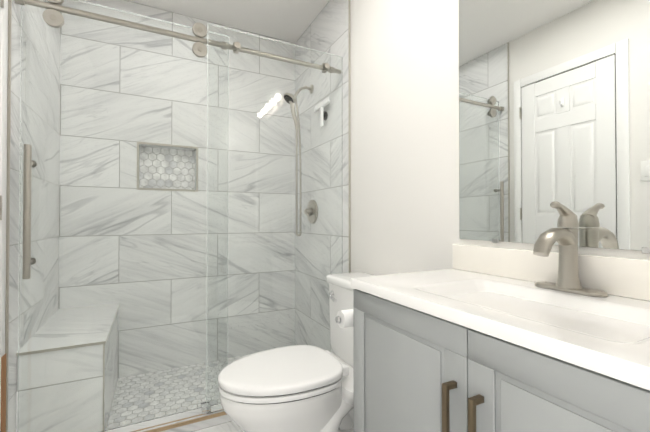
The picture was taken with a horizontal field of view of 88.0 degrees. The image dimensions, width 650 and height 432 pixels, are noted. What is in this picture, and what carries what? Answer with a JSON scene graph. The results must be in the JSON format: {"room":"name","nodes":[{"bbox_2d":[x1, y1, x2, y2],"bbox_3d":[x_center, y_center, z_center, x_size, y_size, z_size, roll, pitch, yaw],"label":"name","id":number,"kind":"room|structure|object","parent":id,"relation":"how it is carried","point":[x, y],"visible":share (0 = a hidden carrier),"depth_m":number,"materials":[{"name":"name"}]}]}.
{"room":"bathroom","nodes":[
{"label":"bathroom","id":0,"kind":"room"},
{"bbox_2d":[81,0,294,44],"bbox_3d":[-0.938,-0.178,2.404,1.773,2.440,0.093,0,-1,-27],"label":"wall","id":1,"kind":"structure","parent":0,"point":[149,11],"depth_m":2.27,"materials":[{"name":"tile"}]},
{"bbox_2d":[193,421,243,431],"bbox_3d":[-0.306,1.070,1.149,1.833,0.080,3.100,0,-1,-27],"label":"floor","id":2,"kind":"structure","parent":0,"point":[231,426],"depth_m":1.64,"materials":[{"name":"tile"}]},
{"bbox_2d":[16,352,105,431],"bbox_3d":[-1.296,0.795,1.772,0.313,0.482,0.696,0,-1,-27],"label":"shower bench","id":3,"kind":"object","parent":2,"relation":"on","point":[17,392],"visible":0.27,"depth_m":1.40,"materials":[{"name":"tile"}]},
{"bbox_2d":[108,408,200,430],"bbox_3d":[-0.759,1.034,2.041,1.517,0.002,0.700,0,-1,-27],"label":"pan","id":4,"kind":"object","parent":2,"relation":"on","point":[153,419],"depth_m":1.70,"materials":[{"name":"grey tile"}]},
{"bbox_2d":[106,409,231,431],"bbox_3d":[-0.580,1.007,1.689,1.517,0.056,0.091,0,-1,-27],"label":"sill","id":5,"kind":"structure","parent":2,"relation":"on","point":[193,420],"depth_m":1.61,"materials":[{"name":"tile"}]},
{"bbox_2d":[15,0,341,431],"bbox_3d":[-0.584,0.006,1.706,1.511,1.944,0.093,0,-1,-27],"label":"shower enclosure","id":6,"kind":"object","parent":5,"relation":"on","point":[180,217],"visible":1,"depth_m":1.62,"materials":[{"name":"clear glass"}]},
{"bbox_2d":[218,272,375,431],"bbox_3d":[-0.045,0.663,1.426,0.787,0.738,0.486,0,-1,-27],"label":"toilet","id":7,"kind":"object","parent":2,"relation":"on","point":[301,388],"visible":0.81,"depth_m":1.28,"materials":[{"name":"white ceramic"}]},
{"bbox_2d":[351,244,649,431],"bbox_3d":[0.475,0.563,0.766,0.490,0.926,0.874,0,-1,-27],"label":"bathroom vanity","id":8,"kind":"object","parent":2,"relation":"on","point":[484,339],"visible":1,"depth_m":0.73,"materials":[{"name":"grey"}]},
{"bbox_2d":[335,309,352,327],"bbox_3d":[0.112,0.340,1.120,0.155,0.056,0.080,0,-1,-27],"label":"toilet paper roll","id":9,"kind":"object","parent":8,"relation":"attached to","point":[343,318],"visible":0.42,"depth_m":1.09,"materials":[{"name":"white paper"}]},
{"bbox_2d":[533,201,607,296],"bbox_3d":[0.588,0.078,0.854,0.159,0.230,0.166,0,-1,-27],"label":"faucet","id":10,"kind":"object","parent":8,"relation":"on","point":[564,235],"visible":1,"depth_m":0.86,"materials":[{"name":"silver metal"}]},
{"bbox_2d":[127,0,329,42],"bbox_3d":[-0.306,-1.450,1.173,1.833,0.080,3.100,0,-1,-27],"label":"ceiling","id":11,"kind":"structure","parent":0,"point":[289,20],"depth_m":2.31,"materials":[{"name":"white paint"}]},
{"bbox_2d":[350,0,649,275],"bbox_3d":[0.431,-0.187,1.536,0.120,2.440,3.100,0,-1,-27],"label":"wall","id":12,"kind":"structure","parent":0,"point":[404,93],"depth_m":1.53,"materials":[{"name":"white paint"}]},
{"bbox_2d":[295,0,350,272],"bbox_3d":[-0.047,-0.179,2.332,0.010,2.440,0.848,0,-1,-27],"label":"wall tile","id":13,"kind":"structure","parent":12,"relation":"attached to","point":[327,30],"depth_m":2.02,"materials":[{"name":"grey tile"}]},
{"bbox_2d":[459,0,649,253],"bbox_3d":[0.731,-0.408,0.802,0.008,0.990,1.017,0,-1,-27],"label":"mirror","id":14,"kind":"object","parent":12,"relation":"attached to","point":[554,100],"visible":1,"depth_m":0.96,"materials":[{"name":"silver mirror"}]},
{"bbox_3d":[-1.042,-0.194,0.786,0.120,2.440,3.100,0,-1,-27],"label":"wall","id":15,"kind":"structure","parent":0,"visible":0},
{"bbox_2d":[0,0,7,431],"bbox_3d":[-1.019,-0.023,0.967,0.087,2.103,0.720,0,-1,-27],"label":"door frame","id":16,"kind":"structure","parent":15,"relation":"attached to","point":[3,80],"depth_m":1.24,"materials":[{"name":"white"}]},
{"bbox_2d":[1,0,20,431],"bbox_3d":[-1.394,-0.186,1.630,0.018,2.440,0.878,0,-1,-27],"label":"wall tile","id":17,"kind":"structure","parent":15,"relation":"attached to","point":[8,385],"depth_m":1.35,"materials":[{"name":"grey tile"}]}
]}

